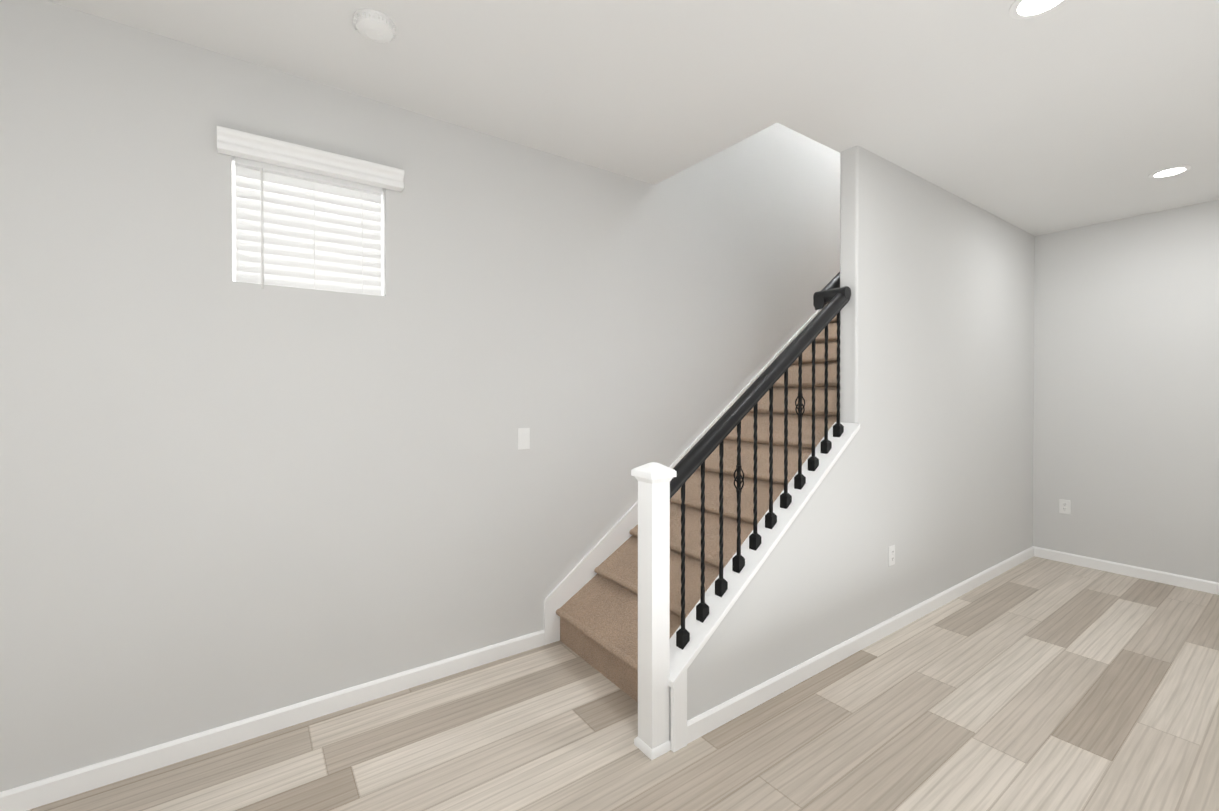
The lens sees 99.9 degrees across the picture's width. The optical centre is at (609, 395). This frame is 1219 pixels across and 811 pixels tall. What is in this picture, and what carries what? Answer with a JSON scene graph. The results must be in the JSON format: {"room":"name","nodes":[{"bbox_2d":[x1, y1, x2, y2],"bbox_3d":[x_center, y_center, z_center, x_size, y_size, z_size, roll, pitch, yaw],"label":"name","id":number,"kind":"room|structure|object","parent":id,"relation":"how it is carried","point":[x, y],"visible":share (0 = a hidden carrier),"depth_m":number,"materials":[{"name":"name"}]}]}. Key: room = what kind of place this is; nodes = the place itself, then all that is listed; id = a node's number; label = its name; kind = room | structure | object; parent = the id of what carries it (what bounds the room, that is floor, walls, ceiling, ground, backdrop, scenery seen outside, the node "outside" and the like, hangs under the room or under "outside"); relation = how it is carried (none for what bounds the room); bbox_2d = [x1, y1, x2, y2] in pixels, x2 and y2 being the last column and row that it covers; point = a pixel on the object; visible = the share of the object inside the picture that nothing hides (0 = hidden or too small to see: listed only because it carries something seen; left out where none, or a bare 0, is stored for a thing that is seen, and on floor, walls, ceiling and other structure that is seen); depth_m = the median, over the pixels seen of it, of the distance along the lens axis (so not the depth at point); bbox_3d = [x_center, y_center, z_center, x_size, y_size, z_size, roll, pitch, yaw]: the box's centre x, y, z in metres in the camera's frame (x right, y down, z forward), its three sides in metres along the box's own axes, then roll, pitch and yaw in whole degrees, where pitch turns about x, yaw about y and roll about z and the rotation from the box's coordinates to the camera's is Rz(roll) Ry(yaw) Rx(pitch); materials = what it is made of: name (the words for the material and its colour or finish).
{"room":"empty living room","nodes":[
{"label":"empty living room","id":0,"kind":"room"},
{"bbox_2d":[0,0,839,791],"bbox_3d":[-0.267,-1.315,2.980,10.400,5.400,0.120,0,1,-35],"label":"wall","id":1,"kind":"structure","parent":0,"point":[224,498],"depth_m":2.19,"materials":[{"name":"paint"}]},
{"bbox_2d":[0,630,544,810],"bbox_3d":[-2.370,1.356,1.440,4.905,0.082,0.013,0,1,-35],"label":"baseboard","id":2,"kind":"structure","parent":1,"relation":"attached to","point":[60,786],"depth_m":2.06,"materials":[{"name":"white wood"}]},
{"bbox_2d":[232,161,381,292],"bbox_3d":[-1.325,-0.712,2.283,0.573,0.505,0.040,0,1,-35],"label":"window","id":3,"kind":"structure","parent":1,"relation":"in","point":[233,224],"depth_m":2.10,"materials":[{"name":"white"}]},
{"bbox_2d":[235,157,381,295],"bbox_3d":[-1.290,-0.703,2.232,0.551,0.520,0.055,0,1,-35],"label":"window blind","id":4,"kind":"object","parent":3,"relation":"attached to","point":[309,248],"visible":0.92,"depth_m":2.21,"materials":[{"name":"white plastic"}]},
{"bbox_2d":[261,168,263,288],"bbox_3d":[-1.419,-0.683,2.092,0.009,0.490,0.011,0,1,-35],"label":"blind wand","id":5,"kind":"object","parent":4,"relation":"hanging from","point":[262,248],"visible":0.98,"depth_m":2.09,"materials":[{"name":"white plastic"}]},
{"bbox_2d":[217,125,404,191],"bbox_3d":[-1.242,-0.998,2.184,0.687,0.083,0.062,0,1,-35],"label":"window valance","id":6,"kind":"object","parent":1,"relation":"attached to","point":[242,144],"visible":1,"depth_m":2.14,"materials":[{"name":"white"}]},
{"bbox_2d":[518,428,529,449],"bbox_3d":[-0.464,0.232,2.774,0.070,0.115,0.008,0,1,-35],"label":"switch plate","id":7,"kind":"object","parent":1,"relation":"attached to","point":[523,438],"visible":1,"depth_m":2.77,"materials":[{"name":"white plastic"}]},
{"bbox_2d":[544,303,827,644],"bbox_3d":[1.377,-0.260,4.061,4.255,3.273,0.015,0,1,-35],"label":"skirt board","id":8,"kind":"object","parent":1,"relation":"attached to","point":[581,574],"visible":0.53,"depth_m":3.04,"materials":[{"name":"white wood"}]},
{"bbox_2d":[27,556,1218,810],"bbox_3d":[1.562,1.455,0.313,10.300,0.100,6.620,0,1,-35],"label":"floor","id":9,"kind":"structure","parent":0,"point":[1037,684],"depth_m":2.09,"materials":[{"name":"wood"}]},
{"bbox_2d":[631,462,676,759],"bbox_3d":[0.175,0.827,2.026,0.128,1.130,0.128,0,1,-35],"label":"newel post","id":10,"kind":"object","parent":9,"relation":"on","point":[652,741],"visible":1,"depth_m":1.99,"materials":[{"name":"white wood"}]},
{"bbox_2d":[556,315,836,702],"bbox_3d":[2.086,-0.103,3.989,5.196,2.960,0.916,0,1,-35],"label":"carpeted stairs","id":11,"kind":"structure","parent":9,"relation":"on","point":[597,613],"depth_m":2.92,"materials":[{"name":"carpet"}]},
{"bbox_2d":[45,0,1218,235],"bbox_3d":[1.161,-1.442,0.009,9.320,0.220,6.620,0,1,-35],"label":"ceiling","id":12,"kind":"structure","parent":0,"point":[1069,114],"depth_m":2.17,"materials":[{"name":"paint"}]},
{"bbox_2d":[353,9,395,42],"bbox_3d":[-0.848,-1.323,1.850,0.143,0.046,0.143,0,1,-35],"label":"smoke detector","id":13,"kind":"object","parent":12,"relation":"attached to","point":[374,25],"visible":1,"depth_m":1.82,"materials":[{"name":"white plastic"}]},
{"bbox_2d":[1009,0,1067,19],"bbox_3d":[1.469,-1.342,1.739,0.176,0.006,0.176,0,1,-35],"label":"recessed light","id":14,"kind":"object","parent":12,"relation":"in","point":[1023,9],"visible":1,"depth_m":1.77,"materials":[{"name":"white plastic"}]},
{"bbox_2d":[1148,165,1191,177],"bbox_3d":[3.388,-1.352,3.097,0.176,0.006,0.176,0,1,-35],"label":"recessed light","id":15,"kind":"object","parent":12,"relation":"in","point":[1169,171],"visible":1,"depth_m":3.08,"materials":[{"name":"white plastic"}]},
{"bbox_2d":[669,146,1034,740],"bbox_3d":[1.935,-0.012,3.257,4.209,2.890,0.105,0,1,-35],"label":"wall","id":16,"kind":"structure","parent":0,"point":[929,475],"depth_m":3.08,"materials":[{"name":"paint"}]},
{"bbox_2d":[668,422,859,751],"bbox_3d":[0.757,0.770,2.433,1.350,1.238,0.147,0,1,-35],"label":"trim","id":17,"kind":"structure","parent":16,"relation":"on","point":[681,660],"depth_m":2.27,"materials":[{"name":"white wood"}]},
{"bbox_2d":[676,483,689,649],"bbox_3d":[0.304,0.696,2.116,0.039,0.684,0.039,0,1,-35],"label":"baluster","id":18,"kind":"object","parent":17,"relation":"on","point":[682,637],"visible":0.98,"depth_m":2.11,"materials":[{"name":"black metal"}]},
{"bbox_2d":[696,461,708,622],"bbox_3d":[0.397,0.614,2.181,0.039,0.684,0.039,0,1,-35],"label":"baluster","id":19,"kind":"object","parent":17,"relation":"on","point":[702,610],"visible":0.98,"depth_m":2.17,"materials":[{"name":"black metal"}]},
{"bbox_2d":[715,440,727,596],"bbox_3d":[0.490,0.533,2.246,0.039,0.684,0.039,0,1,-35],"label":"baluster","id":20,"kind":"object","parent":17,"relation":"on","point":[721,585],"visible":1,"depth_m":2.24,"materials":[{"name":"black metal"}]},
{"bbox_2d":[732,421,744,572],"bbox_3d":[0.584,0.451,2.311,0.053,0.684,0.053,0,1,-35],"label":"baluster","id":21,"kind":"object","parent":17,"relation":"on","point":[738,562],"visible":0.98,"depth_m":2.31,"materials":[{"name":"black metal"}]},
{"bbox_2d":[749,402,760,550],"bbox_3d":[0.677,0.370,2.376,0.039,0.684,0.039,0,1,-35],"label":"baluster","id":22,"kind":"object","parent":17,"relation":"on","point":[754,540],"visible":0.96,"depth_m":2.37,"materials":[{"name":"black metal"}]},
{"bbox_2d":[765,386,776,528],"bbox_3d":[0.770,0.288,2.440,0.039,0.684,0.039,0,1,-35],"label":"baluster","id":23,"kind":"object","parent":17,"relation":"on","point":[770,519],"visible":0.94,"depth_m":2.44,"materials":[{"name":"black metal"}]},
{"bbox_2d":[780,369,791,508],"bbox_3d":[0.863,0.207,2.505,0.039,0.684,0.039,0,1,-35],"label":"baluster","id":24,"kind":"object","parent":17,"relation":"on","point":[785,499],"visible":0.94,"depth_m":2.50,"materials":[{"name":"black metal"}]},
{"bbox_2d":[794,354,805,489],"bbox_3d":[0.957,0.125,2.570,0.053,0.684,0.053,0,1,-35],"label":"baluster","id":25,"kind":"object","parent":17,"relation":"on","point":[799,480],"visible":0.96,"depth_m":2.56,"materials":[{"name":"black metal"}]},
{"bbox_2d":[808,338,818,470],"bbox_3d":[1.050,0.044,2.635,0.039,0.684,0.039,0,1,-35],"label":"baluster","id":26,"kind":"object","parent":17,"relation":"on","point":[813,462],"visible":0.96,"depth_m":2.63,"materials":[{"name":"black metal"}]},
{"bbox_2d":[821,325,831,453],"bbox_3d":[1.143,-0.038,2.700,0.039,0.684,0.039,0,1,-35],"label":"baluster","id":27,"kind":"object","parent":17,"relation":"on","point":[826,445],"visible":0.98,"depth_m":2.69,"materials":[{"name":"black metal"}]},
{"bbox_2d":[833,312,843,436],"bbox_3d":[1.236,-0.119,2.765,0.039,0.684,0.039,0,1,-35],"label":"baluster","id":28,"kind":"object","parent":17,"relation":"on","point":[838,428],"visible":0.96,"depth_m":2.76,"materials":[{"name":"black metal"}]},
{"bbox_2d":[687,546,1035,743],"bbox_3d":[1.956,1.342,3.210,4.042,0.082,0.013,0,1,-35],"label":"baseboard","id":29,"kind":"structure","parent":16,"relation":"attached to","point":[704,723],"depth_m":2.62,"materials":[{"name":"white wood"}]},
{"bbox_2d":[888,545,894,565],"bbox_3d":[1.653,0.935,2.996,0.070,0.115,0.008,0,1,-35],"label":"outlet","id":30,"kind":"object","parent":16,"relation":"attached to","point":[891,555],"visible":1,"depth_m":2.98,"materials":[{"name":"white plastic"}]},
{"bbox_2d":[1033,200,1218,582],"bbox_3d":[5.257,0.021,2.192,0.120,2.740,5.460,0,1,-35],"label":"wall","id":31,"kind":"structure","parent":0,"point":[1126,398],"depth_m":3.90,"materials":[{"name":"paint"}]},
{"bbox_2d":[1059,499,1070,513],"bbox_3d":[3.756,0.915,4.222,0.008,0.115,0.070,0,1,-35],"label":"outlet","id":32,"kind":"object","parent":31,"relation":"attached to","point":[1066,507],"visible":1,"depth_m":4.22,"materials":[{"name":"white plastic"}]},
{"bbox_2d":[1036,547,1218,594],"bbox_3d":[5.165,1.350,2.217,0.013,0.082,5.330,0,1,-35],"label":"baseboard","id":33,"kind":"structure","parent":31,"relation":"attached to","point":[1197,584],"depth_m":3.89,"materials":[{"name":"white wood"}]},
{"label":"outside","id":34,"kind":"structure","parent":0,"visible":0},
{"bbox_2d":[238,176,375,230],"bbox_3d":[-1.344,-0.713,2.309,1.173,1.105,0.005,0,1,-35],"label":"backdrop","id":35,"kind":"structure","parent":34,"point":[311,200],"depth_m":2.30,"materials":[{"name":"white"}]},
{"bbox_3d":[2.415,-1.324,4.156,4.660,5.400,1.040,0,1,-35],"label":"wall","id":36,"kind":"structure","parent":0,"visible":0},
{"bbox_2d":[670,272,850,498],"bbox_3d":[1.794,-1.033,3.224,3.951,2.904,0.186,0,1,-35],"label":"handrail","id":37,"kind":"object","parent":36,"relation":"attached to","point":[834,295],"visible":0.6,"depth_m":2.38,"materials":[{"name":"black wood"}]}
]}

